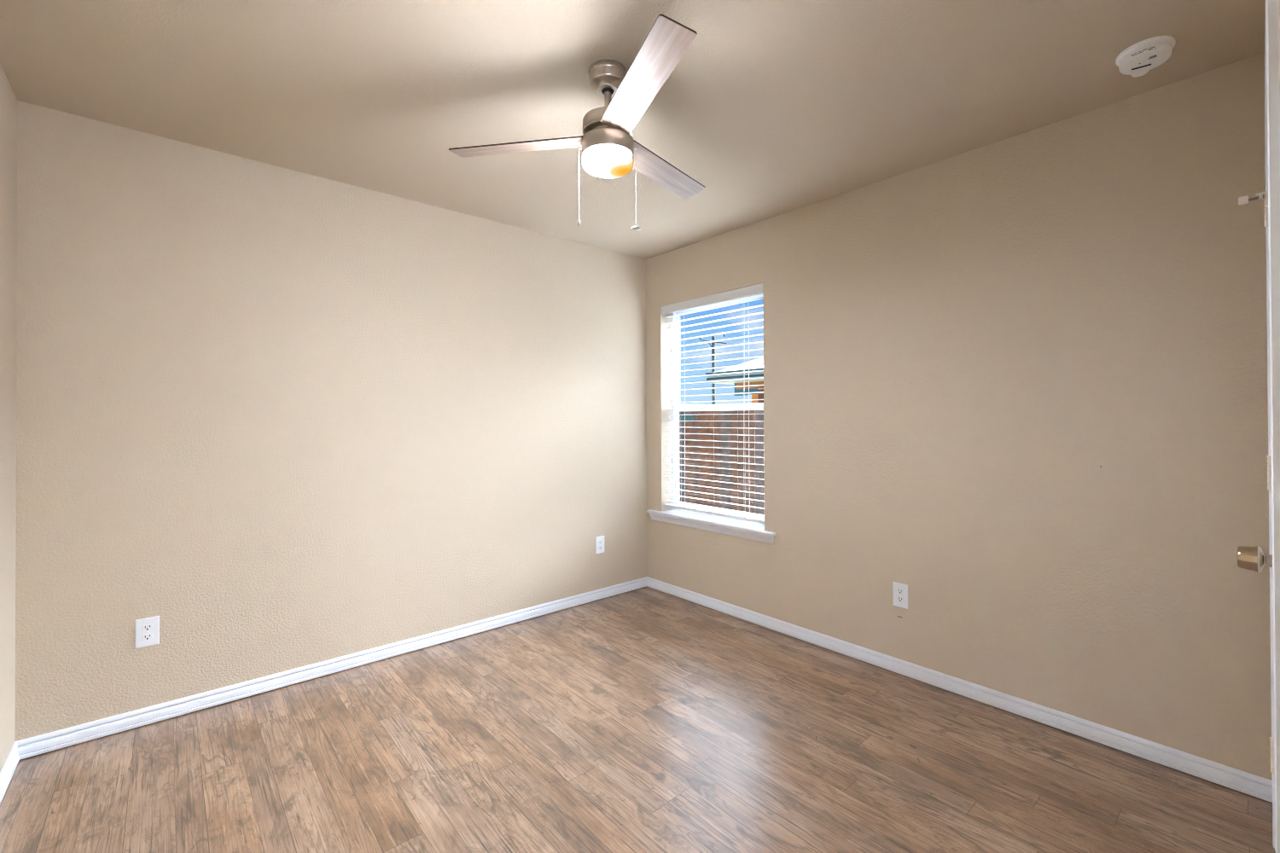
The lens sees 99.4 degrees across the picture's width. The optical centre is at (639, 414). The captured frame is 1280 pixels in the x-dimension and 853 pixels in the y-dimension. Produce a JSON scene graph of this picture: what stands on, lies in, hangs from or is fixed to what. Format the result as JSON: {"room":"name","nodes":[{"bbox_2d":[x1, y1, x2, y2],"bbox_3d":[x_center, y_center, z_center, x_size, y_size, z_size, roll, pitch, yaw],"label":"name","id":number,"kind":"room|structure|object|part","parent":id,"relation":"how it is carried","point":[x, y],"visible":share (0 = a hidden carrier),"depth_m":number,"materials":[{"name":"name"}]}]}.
{"room":"empty bedroom","nodes":[
{"label":"empty bedroom","id":0,"kind":"room"},
{"bbox_2d":[0,64,17,772],"bbox_3d":[-1.306,0.042,0.737,0.160,2.442,3.227,0,-1,-41],"label":"wall","id":1,"kind":"structure","parent":0,"point":[8,99],"depth_m":1.90,"materials":[{"name":"beige paint"}]},
{"bbox_2d":[0,741,19,803],"bbox_3d":[-1.293,1.226,0.852,0.014,0.066,3.052,0,-1,-41],"label":"baseboard","id":2,"kind":"structure","parent":1,"relation":"attached to","point":[7,772],"depth_m":1.88,"materials":[{"name":"white paint"}]},
{"bbox_2d":[14,100,646,741],"bbox_3d":[-1.181,0.057,3.092,3.443,2.442,0.160,0,-1,-41],"label":"wall","id":3,"kind":"structure","parent":0,"point":[285,419],"depth_m":2.56,"materials":[{"name":"beige paint"}]},
{"bbox_2d":[135,616,159,648],"bbox_3d":[-2.027,0.896,2.234,0.073,0.117,0.008,0,-1,-41],"label":"wall outlet","id":4,"kind":"object","parent":3,"relation":"attached to","point":[148,629],"visible":1,"depth_m":2.23,"materials":[{"name":"white plastic"}]},
{"bbox_2d":[141,633,152,640],"bbox_3d":[-2.026,0.915,2.232,0.034,0.024,0.002,0,-1,-41],"label":"receptacle","id":5,"kind":"object","parent":4,"relation":"attached to","point":[145,637],"depth_m":2.23,"materials":[{"name":"white plastic"}]},
{"bbox_2d":[141,623,152,631],"bbox_3d":[-2.026,0.876,2.232,0.034,0.024,0.002,0,-1,-41],"label":"receptacle","id":6,"kind":"object","parent":4,"relation":"attached to","point":[145,627],"depth_m":2.23,"materials":[{"name":"white plastic"}]},
{"bbox_2d":[15,576,646,760],"bbox_3d":[-1.119,1.240,3.018,3.123,0.066,0.014,0,-1,-41],"label":"baseboard","id":7,"kind":"structure","parent":3,"relation":"attached to","point":[28,747],"depth_m":2.53,"materials":[{"name":"white paint"}]},
{"bbox_2d":[595,535,604,553],"bbox_3d":[-0.275,0.902,3.761,0.073,0.117,0.008,0,-1,-41],"label":"wall outlet","id":8,"kind":"object","parent":3,"relation":"attached to","point":[599,540],"visible":1,"depth_m":3.76,"materials":[{"name":"white plastic"}]},
{"bbox_2d":[0,0,1265,259],"bbox_3d":[0.440,-1.260,0.785,4.033,0.150,5.787,0,-1,-41],"label":"ceiling","id":9,"kind":"structure","parent":0,"point":[775,107],"depth_m":1.92,"materials":[{"name":"beige paint"}]},
{"bbox_2d":[448,13,705,231],"bbox_3d":[-0.019,-0.904,1.887,0.954,0.543,1.020,0,-1,-41],"label":"ceiling fan","id":10,"kind":"object","parent":9,"relation":"hanging from","point":[609,149],"visible":1,"depth_m":1.79,"materials":[{"name":"white wood"}]},
{"bbox_3d":[-0.424,-0.944,1.916,0.493,0.005,0.105,0,12,10],"label":"blade","id":11,"kind":"part","parent":10,"relation":"part of","materials":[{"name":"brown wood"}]},
{"bbox_3d":[-0.208,-0.783,1.857,0.002,0.248,0.002,0,0,19],"label":"chain","id":12,"kind":"part","parent":10,"relation":"part of","materials":[{"name":"white metal"}]},
{"bbox_3d":[-0.109,-0.862,1.858,0.176,0.046,0.176,0,-1,-41],"label":"lamp shade","id":13,"kind":"part","parent":10,"relation":"part of","materials":[{"name":"white glass"}]},
{"bbox_3d":[0.006,-0.952,1.561,0.105,0.005,0.493,13,-6,-20],"label":"blade","id":14,"kind":"part","parent":10,"relation":"part of","materials":[{"name":"white wood"}]},
{"bbox_3d":[0.086,-0.942,2.111,0.105,0.005,0.493,-15,-10,37],"label":"blade","id":15,"kind":"part","parent":10,"relation":"part of","materials":[{"name":"white wood"}]},
{"bbox_2d":[1115,34,1175,77],"bbox_3d":[1.639,-1.153,1.762,0.143,0.060,0.143,0,-1,-41],"label":"smoke detector","id":16,"kind":"object","parent":9,"relation":"attached to","point":[1137,60],"visible":1,"depth_m":1.74,"materials":[{"name":"plastic"}]},
{"bbox_3d":[1.651,-1.131,1.791,0.052,0.018,0.029,0,0,34],"label":"battery door","id":17,"kind":"part","parent":16,"relation":"part of","materials":[{"name":"plastic"}]},
{"bbox_2d":[0,586,1275,852],"bbox_3d":[0.450,1.356,0.768,4.033,0.198,5.787,0,-1,-41],"label":"floor","id":18,"kind":"structure","parent":0,"point":[646,719],"depth_m":1.96,"materials":[{"name":"brown wood"}]},
{"bbox_2d":[645,52,1272,780],"bbox_3d":[1.169,0.047,2.893,0.161,2.442,3.227,0,-1,-41],"label":"wall","id":19,"kind":"structure","parent":0,"point":[1018,383],"depth_m":2.23,"materials":[{"name":"beige paint"}]},
{"bbox_2d":[646,293,775,544],"bbox_3d":[0.482,-0.011,3.650,0.198,1.562,1.100,0,-1,-41],"label":"window","id":20,"kind":"structure","parent":19,"relation":"in","point":[751,531],"depth_m":3.74,"materials":[{"name":"white plastic"}]},
{"bbox_3d":[0.463,0.708,3.626,0.140,0.020,1.100,0,-1,-41],"label":"sill","id":21,"kind":"part","parent":20,"relation":"part of","materials":[{"name":"white paint"}]},
{"bbox_2d":[660,283,764,524],"bbox_3d":[0.476,-0.061,3.622,0.073,1.457,0.896,0,-1,-41],"label":"window blind","id":22,"kind":"object","parent":20,"relation":"attached to","point":[756,289],"visible":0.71,"depth_m":3.59,"materials":[{"name":"white plastic"}]},
{"bbox_3d":[0.293,-0.044,3.845,0.055,1.400,0.014,0,-1,-41],"label":"ladder cord","id":23,"kind":"part","parent":22,"relation":"part of","materials":[{"name":"white fabric"}]},
{"bbox_3d":[0.484,0.657,3.623,0.052,0.022,0.880,0,-1,-41],"label":"rail","id":24,"kind":"part","parent":22,"relation":"part of","materials":[{"name":"white plastic"}]},
{"bbox_3d":[0.665,-0.048,3.420,0.055,1.400,0.014,0,-1,-41],"label":"ladder cord","id":25,"kind":"part","parent":22,"relation":"part of","materials":[{"name":"white fabric"}]},
{"bbox_3d":[0.546,-0.044,3.683,0.058,1.496,0.900,0,-1,-41],"label":"frame","id":26,"kind":"part","parent":20,"relation":"part of","materials":[{"name":"white plastic"}]},
{"bbox_3d":[0.538,0.303,3.673,0.022,0.749,0.848,0,-1,-41],"label":"sash","id":27,"kind":"part","parent":20,"relation":"part of","materials":[{"name":"white plastic"}]},
{"bbox_3d":[0.554,-0.399,3.694,0.022,0.735,0.848,0,-1,-41],"label":"sash","id":28,"kind":"part","parent":20,"relation":"part of","materials":[{"name":"white plastic"}]},
{"bbox_2d":[892,581,907,609],"bbox_3d":[1.270,0.881,2.647,0.008,0.117,0.073,0,-1,-41],"label":"wall outlet","id":29,"kind":"object","parent":19,"relation":"attached to","point":[899,590],"visible":1,"depth_m":2.65,"materials":[{"name":"white plastic"}]},
{"bbox_2d":[896,596,903,602],"bbox_3d":[1.268,0.901,2.646,0.002,0.024,0.034,0,-1,-41],"label":"receptacle","id":30,"kind":"object","parent":29,"relation":"attached to","point":[899,599],"depth_m":2.65,"materials":[{"name":"white plastic"}]},
{"bbox_2d":[896,588,903,594],"bbox_3d":[1.268,0.862,2.646,0.002,0.024,0.034,0,-1,-41],"label":"receptacle","id":31,"kind":"object","parent":29,"relation":"attached to","point":[899,591],"depth_m":2.65,"materials":[{"name":"white plastic"}]},
{"bbox_2d":[646,576,1272,802],"bbox_3d":[1.051,1.231,2.894,0.014,0.066,3.052,0,-1,-41],"label":"baseboard","id":32,"kind":"structure","parent":19,"relation":"attached to","point":[1240,781],"depth_m":2.27,"materials":[{"name":"white paint"}]},
{"bbox_2d":[1278,0,1279,84],"bbox_3d":[0.923,0.034,0.678,3.123,2.442,0.140,0,-1,-41],"label":"wall","id":33,"kind":"structure","parent":0,"point":[1278,0],"depth_m":0.99,"materials":[{"name":"beige paint"}]},
{"bbox_2d":[1236,191,1274,773],"bbox_3d":[1.520,0.232,1.310,0.770,2.026,0.105,0,-1,-41],"label":"door","id":34,"kind":"structure","parent":33,"relation":"in","point":[1250,558],"depth_m":1.12,"materials":[{"name":"white paint"}]},
{"bbox_3d":[1.265,0.297,1.120,0.053,0.053,0.045,0,-1,-41],"label":"knob","id":35,"kind":"part","parent":34,"relation":"part of","materials":[{"name":"silver metal"}]},
{"bbox_3d":[1.784,-0.627,1.576,0.008,0.009,0.036,0,-1,-41],"label":"stop rod","id":36,"kind":"part","parent":34,"relation":"part of","materials":[{"name":"silver metal"}]},
{"bbox_2d":[1264,0,1279,852],"bbox_3d":[1.520,0.206,1.299,0.874,2.097,0.016,0,-1,-41],"label":"door frame","id":37,"kind":"structure","parent":33,"relation":"attached to","point":[1271,84],"depth_m":1.02,"materials":[{"name":"white paint"}]},
{"label":"outside","id":38,"kind":"structure","parent":0,"visible":0},
{"bbox_3d":[10.406,2.048,35.577,56.717,0.300,100.000,0,-1,-41],"label":"ground","id":39,"kind":"structure","parent":38,"visible":0},
{"bbox_2d":[699,333,727,404],"bbox_3d":[3.481,-1.016,25.792,1.287,5.750,0.149,0,0,10],"label":"utility pole","id":40,"kind":"object","parent":39,"relation":"on","point":[712,337],"visible":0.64,"depth_m":25.74,"materials":[{"name":"brown wood"}]},
{"bbox_2d":[679,410,764,515],"bbox_3d":[1.147,0.834,7.577,0.172,1.867,7.530,0,-1,-41],"label":"wooden fence","id":41,"kind":"object","parent":39,"relation":"on","point":[690,427],"visible":0.04,"depth_m":7.47,"materials":[{"name":"brown wood"}]},
{"bbox_2d":[705,356,763,403],"bbox_3d":[10.229,-0.732,13.165,9.640,4.966,14.400,0,-1,-41],"label":"house","id":42,"kind":"structure","parent":39,"relation":"on","point":[757,367],"depth_m":14.89,"materials":[{"name":"grey"}]},
{"bbox_3d":[3.259,0.613,14.951,0.300,2.350,0.210,0,-1,-41],"label":"corner post","id":43,"kind":"part","parent":42,"relation":"part of","materials":[{"name":"orange wood"}]}
]}

